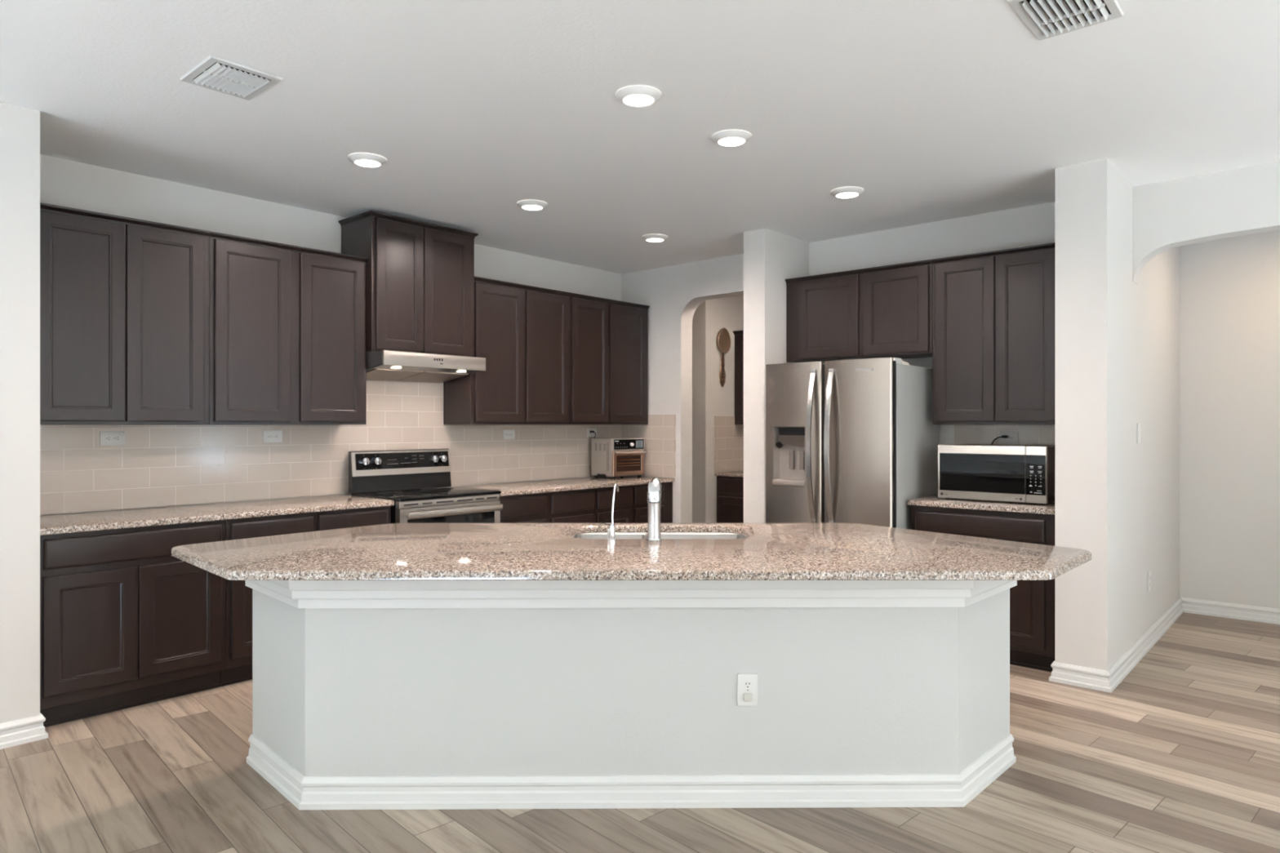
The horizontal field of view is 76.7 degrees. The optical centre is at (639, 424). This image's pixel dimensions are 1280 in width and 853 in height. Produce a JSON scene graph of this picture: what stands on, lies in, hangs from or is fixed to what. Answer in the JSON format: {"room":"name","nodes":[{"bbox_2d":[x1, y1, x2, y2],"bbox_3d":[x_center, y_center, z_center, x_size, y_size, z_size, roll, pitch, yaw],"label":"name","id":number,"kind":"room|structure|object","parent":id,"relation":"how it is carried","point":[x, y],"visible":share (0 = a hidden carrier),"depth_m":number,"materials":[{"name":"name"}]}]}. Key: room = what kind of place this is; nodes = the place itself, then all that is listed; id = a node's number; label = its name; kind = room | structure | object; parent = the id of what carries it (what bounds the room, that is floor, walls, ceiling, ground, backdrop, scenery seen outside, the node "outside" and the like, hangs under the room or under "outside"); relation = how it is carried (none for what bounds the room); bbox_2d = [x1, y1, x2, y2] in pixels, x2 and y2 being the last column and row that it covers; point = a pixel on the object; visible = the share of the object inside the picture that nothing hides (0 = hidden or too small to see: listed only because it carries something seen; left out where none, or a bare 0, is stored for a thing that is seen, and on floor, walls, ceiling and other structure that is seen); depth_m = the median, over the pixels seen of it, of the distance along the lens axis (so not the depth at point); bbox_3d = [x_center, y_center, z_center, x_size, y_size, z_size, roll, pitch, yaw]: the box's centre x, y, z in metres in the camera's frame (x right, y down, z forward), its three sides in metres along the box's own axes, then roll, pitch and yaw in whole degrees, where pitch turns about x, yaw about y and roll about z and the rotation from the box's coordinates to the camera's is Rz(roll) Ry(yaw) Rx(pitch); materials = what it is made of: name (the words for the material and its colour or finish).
{"room":"kitchen","nodes":[
{"label":"kitchen","id":0,"kind":"room"},
{"bbox_2d":[0,102,39,724],"bbox_3d":[-5.470,0.002,0.915,0.813,2.743,7.696,0,0,41],"label":"wall","id":1,"kind":"structure","parent":0,"point":[20,126],"depth_m":3.48,"materials":[{"name":"grey paint"}]},
{"bbox_2d":[0,713,48,749],"bbox_3d":[-5.196,1.322,0.690,0.151,0.102,7.720,0,0,41],"label":"baseboard","id":2,"kind":"structure","parent":1,"relation":"attached to","point":[28,730],"depth_m":3.48,"materials":[{"name":"white paint"}]},
{"bbox_2d":[40,154,621,515],"bbox_3d":[-1.464,0.002,5.989,0.127,2.743,5.210,0,0,41],"label":"wall","id":3,"kind":"structure","parent":0,"point":[63,182],"depth_m":4.80,"materials":[{"name":"grey paint"}]},
{"bbox_2d":[40,202,210,424],"bbox_3d":[-2.727,-0.522,4.183,0.339,1.048,0.828,0,0,41],"label":"upper cabinet","id":4,"kind":"object","parent":3,"relation":"attached to","point":[124,301],"visible":0.8,"depth_m":4.07,"materials":[{"name":"brown wood"}]},
{"bbox_2d":[208,231,368,424],"bbox_3d":[-2.138,-0.522,4.853,0.339,1.048,0.951,0,0,41],"label":"upper cabinet","id":5,"kind":"object","parent":3,"relation":"attached to","point":[287,323],"visible":0.99,"depth_m":4.68,"materials":[{"name":"brown wood"}]},
{"bbox_2d":[40,379,621,515],"bbox_3d":[-1.653,0.052,5.671,0.008,0.812,4.484,0,0,41],"label":"tile backsplash","id":6,"kind":"structure","parent":3,"relation":"attached to","point":[169,464],"depth_m":5.00,"materials":[{"name":"beige tile"}]},
{"bbox_2d":[99,431,124,445],"bbox_3d":[-2.823,0.076,4.327,0.009,0.074,0.117,0,0,41],"label":"wall outlet","id":7,"kind":"object","parent":6,"relation":"attached to","point":[106,438],"visible":1,"depth_m":4.33,"materials":[{"name":"white plastic"}]},
{"bbox_2d":[105,435,111,441],"bbox_3d":[-2.834,0.076,4.311,0.003,0.032,0.032,0,0,41],"label":"receptacle","id":8,"kind":"object","parent":7,"relation":"attached to","point":[108,438],"depth_m":4.31,"materials":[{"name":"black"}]},
{"bbox_2d":[113,435,119,441],"bbox_3d":[-2.808,0.076,4.340,0.003,0.032,0.032,0,0,41],"label":"receptacle","id":9,"kind":"object","parent":7,"relation":"attached to","point":[116,437],"depth_m":4.34,"materials":[{"name":"white plastic"}]},
{"bbox_2d":[262,430,282,442],"bbox_3d":[-2.258,0.076,4.970,0.009,0.074,0.117,0,0,41],"label":"wall outlet","id":10,"kind":"object","parent":6,"relation":"attached to","point":[276,436],"visible":1,"depth_m":4.97,"materials":[{"name":"white plastic"}]},
{"bbox_2d":[266,434,272,439],"bbox_3d":[-2.269,0.076,4.953,0.003,0.032,0.032,0,0,41],"label":"receptacle","id":11,"kind":"object","parent":10,"relation":"attached to","point":[268,436],"depth_m":4.95,"materials":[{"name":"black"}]},
{"bbox_2d":[273,434,278,439],"bbox_3d":[-2.242,0.076,4.983,0.003,0.032,0.032,0,0,41],"label":"receptacle","id":12,"kind":"object","parent":10,"relation":"attached to","point":[275,436],"depth_m":4.98,"materials":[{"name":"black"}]},
{"bbox_2d":[502,430,515,439],"bbox_3d":[-1.031,0.081,6.364,0.009,0.074,0.117,0,0,41],"label":"wall outlet","id":13,"kind":"object","parent":6,"relation":"attached to","point":[507,434],"visible":1,"depth_m":6.36,"materials":[{"name":"white plastic"}]},
{"bbox_2d":[586,428,596,436],"bbox_3d":[-0.421,0.073,7.058,0.009,0.074,0.117,0,0,41],"label":"wall outlet","id":14,"kind":"object","parent":6,"relation":"attached to","point":[588,434],"visible":0.95,"depth_m":7.05,"materials":[{"name":"white plastic"}]},
{"bbox_2d":[338,210,478,356],"bbox_3d":[-1.553,-0.895,5.475,0.395,0.872,0.829,0,0,41],"label":"upper cabinet","id":15,"kind":"object","parent":3,"relation":"attached to","point":[420,275],"visible":0.92,"depth_m":5.29,"materials":[{"name":"brown wood"}]},
{"bbox_2d":[366,350,485,382],"bbox_3d":[-1.508,-0.377,5.440,0.507,0.159,0.781,0,0,41],"label":"range hood","id":16,"kind":"object","parent":15,"relation":"attached to","point":[384,365],"visible":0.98,"depth_m":5.31,"materials":[{"name":"grey metal"}]},
{"bbox_2d":[443,276,570,424],"bbox_3d":[-0.998,-0.521,6.149,0.339,1.045,0.980,0,0,41],"label":"upper cabinet","id":17,"kind":"object","parent":3,"relation":"attached to","point":[522,331],"visible":0.83,"depth_m":5.99,"materials":[{"name":"brown wood"}]},
{"bbox_2d":[568,293,649,424],"bbox_3d":[-0.357,-0.521,6.877,0.339,1.045,0.954,0,0,41],"label":"upper cabinet","id":18,"kind":"object","parent":3,"relation":"attached to","point":[608,339],"visible":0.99,"depth_m":6.72,"materials":[{"name":"brown wood"}]},
{"bbox_2d":[0,0,1279,274],"bbox_3d":[0.492,-1.420,-0.152,11.430,0.102,14.224,0,0,41],"label":"ceiling","id":19,"kind":"structure","parent":0,"point":[939,110],"depth_m":3.48,"materials":[{"name":"white paint"}]},
{"bbox_2d":[179,54,283,100],"bbox_3d":[-1.616,-1.361,3.198,0.310,0.016,0.269,0,0,41],"label":"ceiling vent","id":20,"kind":"object","parent":19,"relation":"in","point":[220,74],"visible":1,"depth_m":3.18,"materials":[{"name":"grey metal"}]},
{"bbox_2d":[347,152,386,167],"bbox_3d":[-1.404,-1.356,4.169,0.190,0.026,0.190,0,0,41],"label":"recessed light","id":21,"kind":"object","parent":19,"relation":"in","point":[362,159],"visible":1,"depth_m":4.13,"materials":[{"name":"white plastic"}]},
{"bbox_2d":[516,199,547,210],"bbox_3d":[-0.669,-1.356,5.020,0.190,0.026,0.190,0,0,41],"label":"recessed light","id":22,"kind":"object","parent":19,"relation":"in","point":[530,204],"visible":1,"depth_m":4.97,"materials":[{"name":"white plastic"}]},
{"bbox_2d":[615,84,661,106],"bbox_3d":[-0.006,-1.356,3.358,0.190,0.026,0.190,0,0,41],"label":"recessed light","id":23,"kind":"object","parent":19,"relation":"in","point":[635,95],"visible":1,"depth_m":3.32,"materials":[{"name":"white plastic"}]},
{"bbox_2d":[641,234,667,242],"bbox_3d":[0.109,-1.356,5.909,0.190,0.026,0.190,0,0,41],"label":"recessed light","id":24,"kind":"object","parent":19,"relation":"in","point":[648,237],"visible":1,"depth_m":5.86,"materials":[{"name":"white plastic"}]},
{"bbox_2d":[711,129,751,146],"bbox_3d":[0.436,-1.356,3.849,0.190,0.026,0.190,0,0,41],"label":"recessed light","id":25,"kind":"object","parent":19,"relation":"in","point":[728,138],"visible":1,"depth_m":3.81,"materials":[{"name":"white plastic"}]},
{"bbox_2d":[830,186,863,198],"bbox_3d":[1.217,-1.356,4.749,0.190,0.026,0.190,0,0,41],"label":"recessed light","id":26,"kind":"object","parent":19,"relation":"in","point":[849,192],"visible":1,"depth_m":4.70,"materials":[{"name":"white plastic"}]},
{"bbox_2d":[1007,0,1124,40],"bbox_3d":[1.398,-1.359,2.651,0.264,0.019,0.356,0,0,41],"label":"ceiling vent","id":27,"kind":"object","parent":19,"relation":"in","point":[1046,19],"visible":1,"depth_m":2.68,"materials":[{"name":"grey metal"}]},
{"bbox_2d":[0,612,1279,852],"bbox_3d":[0.492,1.412,-0.152,11.430,0.076,14.224,0,0,41],"label":"floor","id":28,"kind":"structure","parent":0,"point":[1183,755],"depth_m":2.95,"materials":[{"name":"wood"}]},
{"bbox_2d":[40,520,225,727],"bbox_3d":[-2.630,0.933,4.081,0.616,0.881,0.802,0,0,41],"label":"base cabinet","id":29,"kind":"object","parent":28,"relation":"on","point":[126,622],"visible":0.67,"depth_m":3.84,"materials":[{"name":"brown wood"}]},
{"bbox_2d":[220,511,315,686],"bbox_3d":[-2.205,0.933,4.564,0.616,0.881,0.480,0,0,41],"label":"base cabinet","id":30,"kind":"object","parent":28,"relation":"on","point":[238,597],"visible":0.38,"depth_m":4.25,"materials":[{"name":"brown wood"}]},
{"bbox_2d":[315,506,391,531],"bbox_3d":[-1.888,0.933,4.925,0.616,0.881,0.476,0,0,41],"label":"base cabinet","id":31,"kind":"object","parent":28,"relation":"on","point":[354,517],"visible":0.12,"depth_m":4.71,"materials":[{"name":"brown wood"}]},
{"bbox_2d":[40,494,394,535],"bbox_3d":[-2.305,0.475,4.437,0.640,0.032,1.769,0,0,41],"label":"countertop","id":32,"kind":"structure","parent":31,"relation":"on","point":[61,523],"depth_m":4.25,"materials":[{"name":"stone"}]},
{"bbox_2d":[348,448,502,523],"bbox_3d":[-1.418,0.772,5.359,0.714,1.189,0.770,0,0,41],"label":"electric range","id":33,"kind":"object","parent":28,"relation":"on","point":[382,473],"visible":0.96,"depth_m":5.34,"materials":[{"name":"silver metal"}]},
{"bbox_2d":[351,486,501,502],"bbox_3d":[-1.406,0.458,5.349,0.577,0.021,0.770,0,0,41],"label":"cooktop","id":34,"kind":"object","parent":33,"relation":"in","point":[402,494],"depth_m":5.28,"materials":[{"name":"black glass"}]},
{"bbox_2d":[499,488,595,523],"bbox_3d":[-0.885,0.933,6.065,0.616,0.881,0.962,0,0,41],"label":"base cabinet","id":35,"kind":"object","parent":28,"relation":"on","point":[576,506],"visible":0.27,"depth_m":5.88,"materials":[{"name":"brown wood"}]},
{"bbox_2d":[454,475,675,496],"bbox_3d":[-0.564,0.475,6.416,0.640,0.032,1.925,0,0,41],"label":"countertop","id":36,"kind":"structure","parent":35,"relation":"on","point":[591,482],"depth_m":6.19,"materials":[{"name":"stone"}]},
{"bbox_2d":[589,431,647,479],"bbox_3d":[-0.191,0.257,6.975,0.364,0.403,0.358,0,0,-42],"label":"toaster oven","id":37,"kind":"object","parent":36,"relation":"on","point":[610,457],"visible":1,"depth_m":6.86,"materials":[{"name":"silver"}]},
{"bbox_2d":[244,532,1017,809],"bbox_3d":[-0.035,0.942,3.352,3.203,0.863,1.030,0,0,-1],"label":"kitchen island","id":38,"kind":"object","parent":28,"relation":"on","point":[367,695],"visible":0.71,"depth_m":2.91,"materials":[{"name":"grey paint"}]},
{"bbox_2d":[171,523,1091,580],"bbox_3d":[-0.060,0.494,3.285,3.531,0.032,1.293,0,0,0],"label":"island countertop","id":39,"kind":"structure","parent":38,"relation":"on","point":[393,551],"depth_m":3.02,"materials":[{"name":"stone"}]},
{"bbox_2d":[600,483,618,540],"bbox_3d":[-0.108,0.364,3.385,0.061,0.228,0.119,0,0,38],"label":"tap","id":40,"kind":"object","parent":39,"relation":"on","point":[611,531],"visible":1,"depth_m":3.35,"materials":[{"name":"silver metal"}]},
{"bbox_2d":[646,477,662,541],"bbox_3d":[0.059,0.351,3.422,0.062,0.254,0.240,0,0,0],"label":"kitchen faucet","id":41,"kind":"object","parent":39,"relation":"on","point":[654,493],"visible":1,"depth_m":3.31,"materials":[{"name":"silver metal"}]},
{"bbox_2d":[574,534,744,538],"bbox_3d":[0.088,0.628,3.592,0.785,0.234,0.450,0,0,0],"label":"undermount sink","id":42,"kind":"object","parent":39,"relation":"in","point":[644,536],"visible":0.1,"depth_m":3.73,"materials":[{"name":"silver metal"}]},
{"bbox_2d":[737,673,757,706],"bbox_3d":[0.388,0.957,2.912,0.074,0.117,0.009,0,0,-1],"label":"island outlet","id":43,"kind":"object","parent":38,"relation":"attached to","point":[746,682],"visible":1,"depth_m":2.91,"materials":[{"name":"white plastic"}]},
{"bbox_2d":[743,680,751,688],"bbox_3d":[0.388,0.937,2.909,0.032,0.032,0.003,0,0,-1],"label":"receptacle","id":44,"kind":"object","parent":43,"relation":"attached to","point":[747,684],"depth_m":2.91,"materials":[{"name":"white plastic"}]},
{"bbox_2d":[743,693,752,701],"bbox_3d":[0.388,0.981,2.902,0.032,0.029,0.011,0,0,0],"label":"plug","id":45,"kind":"object","parent":43,"relation":"attached to","point":[747,696],"visible":1,"depth_m":2.90,"materials":[{"name":"white plastic"}]},
{"bbox_2d":[594,481,672,523],"bbox_3d":[-0.251,0.933,6.786,0.616,0.881,0.951,0,0,41],"label":"base cabinet","id":46,"kind":"object","parent":28,"relation":"on","point":[630,506],"visible":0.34,"depth_m":6.51,"materials":[{"name":"brown wood"}]},
{"bbox_2d":[716,475,743,523],"bbox_3d":[1.269,0.933,7.665,0.913,0.881,0.616,0,0,41],"label":"base cabinet","id":47,"kind":"object","parent":28,"relation":"on","point":[730,490],"visible":0.21,"depth_m":7.63,"materials":[{"name":"brown wood"}]},
{"bbox_2d":[714,470,743,477],"bbox_3d":[1.270,0.475,7.656,0.916,0.032,0.648,0,0,41],"label":"countertop","id":48,"kind":"structure","parent":47,"relation":"on","point":[731,473],"depth_m":7.63,"materials":[{"name":"stone"}]},
{"bbox_2d":[765,357,939,529],"bbox_3d":[1.390,0.477,5.367,0.886,1.763,0.839,0,0,41],"label":"refrigerator","id":49,"kind":"object","parent":28,"relation":"on","point":[851,441],"visible":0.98,"depth_m":5.06,"materials":[{"name":"grey metal"}]},
{"bbox_2d":[901,360,909,364],"bbox_3d":[1.630,-0.386,5.028,0.102,0.032,0.059,0,0,-43],"label":"bundle","id":50,"kind":"object","parent":49,"relation":"on","point":[902,362],"visible":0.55,"depth_m":5.00,"materials":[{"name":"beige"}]},
{"bbox_2d":[911,505,1054,671],"bbox_3d":[2.160,0.933,4.889,0.828,0.881,0.616,0,0,41],"label":"base cabinet","id":51,"kind":"object","parent":28,"relation":"on","point":[1032,602],"visible":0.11,"depth_m":4.52,"materials":[{"name":"brown wood"}]},
{"bbox_2d":[907,494,1054,515],"bbox_3d":[2.146,0.475,4.883,0.842,0.032,0.647,0,0,41],"label":"countertop","id":52,"kind":"structure","parent":51,"relation":"on","point":[932,500],"depth_m":4.67,"materials":[{"name":"stone"}]},
{"bbox_2d":[937,435,1054,505],"bbox_3d":[2.208,0.264,4.919,0.612,0.389,0.480,0,0,41],"label":"microwave oven","id":53,"kind":"object","parent":52,"relation":"on","point":[1022,473],"visible":0.97,"depth_m":4.72,"materials":[{"name":"silver metal"}]},
{"bbox_2d":[692,294,743,523],"bbox_3d":[0.848,0.002,8.301,0.546,2.743,1.314,0,0,41],"label":"wall","id":54,"kind":"structure","parent":0,"point":[710,400],"depth_m":7.71,"materials":[{"name":"grey paint"}]},
{"bbox_2d":[716,328,730,386],"bbox_3d":[0.802,-0.645,7.796,0.035,0.570,0.214,0,0,41],"label":"spoon","id":55,"kind":"object","parent":54,"relation":"attached to","point":[723,339],"visible":1,"depth_m":7.79,"materials":[{"name":"brown wood"}]},
{"bbox_2d":[716,328,730,353],"bbox_3d":[0.802,-0.806,7.796,0.034,0.249,0.214,0,0,41],"label":"bowl","id":56,"kind":"object","parent":55,"relation":"attached to","point":[723,339],"depth_m":7.81,"materials":[{"name":"wood"}]},
{"bbox_2d":[714,416,743,472],"bbox_3d":[0.924,0.190,7.966,0.008,0.538,0.640,0,0,41],"label":"tile backsplash","id":57,"kind":"structure","parent":54,"relation":"attached to","point":[728,436],"depth_m":7.88,"materials":[{"name":"beige tile"}]},
{"bbox_2d":[743,227,808,523],"bbox_3d":[1.004,0.002,5.926,0.178,2.743,0.609,0,0,41],"label":"wall","id":58,"kind":"structure","parent":0,"point":[771,257],"depth_m":5.71,"materials":[{"name":"grey paint"}]},
{"bbox_2d":[621,201,1054,523],"bbox_3d":[1.309,0.002,6.169,3.800,2.743,0.158,0,0,41],"label":"wall","id":59,"kind":"structure","parent":0,"point":[673,294],"depth_m":6.64,"materials":[{"name":"grey paint"}]},
{"bbox_2d":[621,414,675,477],"bbox_3d":[0.069,0.187,7.149,0.624,0.543,0.008,0,0,41],"label":"tile backsplash","id":60,"kind":"structure","parent":59,"relation":"attached to","point":[659,435],"depth_m":7.07,"materials":[{"name":"beige tile"}]},
{"bbox_2d":[785,259,932,363],"bbox_3d":[1.557,-0.749,5.606,1.064,0.593,0.339,0,0,41],"label":"upper cabinet","id":61,"kind":"object","parent":59,"relation":"attached to","point":[886,311],"visible":0.98,"depth_m":5.46,"materials":[{"name":"brown wood"}]},
{"bbox_2d":[931,242,1054,424],"bbox_3d":[2.261,-0.522,4.986,0.805,1.048,0.339,0,0,41],"label":"upper cabinet","id":62,"kind":"object","parent":59,"relation":"attached to","point":[993,312],"visible":0.78,"depth_m":4.87,"materials":[{"name":"brown wood"}]},
{"bbox_2d":[954,424,1054,444],"bbox_3d":[2.384,0.231,5.113,0.785,0.455,0.008,0,0,41],"label":"tile backsplash","id":63,"kind":"structure","parent":59,"relation":"attached to","point":[1028,434],"depth_m":5.17,"materials":[{"name":"beige tile"}]},
{"bbox_2d":[998,431,1017,444],"bbox_3d":[2.341,0.086,5.138,0.117,0.074,0.009,0,0,41],"label":"wall outlet","id":64,"kind":"object","parent":63,"relation":"attached to","point":[1012,438],"visible":1,"depth_m":5.13,"materials":[{"name":"grey plastic"}]},
{"bbox_2d":[1054,158,1179,671],"bbox_3d":[3.094,0.002,5.134,0.245,2.743,2.362,0,0,41],"label":"wall pillar","id":65,"kind":"structure","parent":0,"point":[1117,338],"depth_m":4.32,"materials":[{"name":"grey paint"}]},
{"bbox_2d":[1137,423,1140,443],"bbox_3d":[2.939,0.053,4.762,0.010,0.117,0.074,0,0,41],"label":"light switch","id":66,"kind":"object","parent":65,"relation":"attached to","point":[1138,424],"visible":1,"depth_m":4.74,"materials":[{"name":"white plastic"}]},
{"bbox_2d":[1146,571,1151,591],"bbox_3d":[3.152,0.972,5.005,0.009,0.117,0.074,0,0,41],"label":"outlet","id":67,"kind":"object","parent":65,"relation":"attached to","point":[1148,574],"visible":1,"depth_m":4.99,"materials":[{"name":"white plastic"}]},
{"bbox_2d":[1048,597,1279,693],"bbox_3d":[5.372,1.322,3.114,6.383,0.102,2.387,0,0,41],"label":"baseboard","id":68,"kind":"structure","parent":65,"relation":"attached to","point":[1108,681],"depth_m":4.94,"materials":[{"name":"white paint"}]},
{"bbox_2d":[1133,161,1279,284],"bbox_3d":[5.482,0.002,2.419,6.925,2.743,0.140,0,0,41],"label":"wall header","id":69,"kind":"structure","parent":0,"point":[1167,215],"depth_m":4.44,"materials":[{"name":"grey paint"}]},
{"bbox_2d":[1179,230,1279,608],"bbox_3d":[6.531,0.002,3.796,7.170,2.743,0.166,0,0,41],"label":"wall","id":70,"kind":"structure","parent":0,"point":[1229,287],"depth_m":5.75,"materials":[{"name":"grey paint"}]},
{"bbox_3d":[2.459,0.002,7.158,3.379,2.743,0.155,0,0,41],"label":"wall","id":71,"kind":"structure","parent":0,"visible":0},
{"bbox_2d":[733,330,743,424],"bbox_3d":[1.359,-0.457,7.784,0.933,0.918,0.321,0,0,41],"label":"wall cabinet","id":72,"kind":"object","parent":71,"relation":"attached to","point":[739,335],"visible":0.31,"depth_m":7.91,"materials":[{"name":"brown wood"}]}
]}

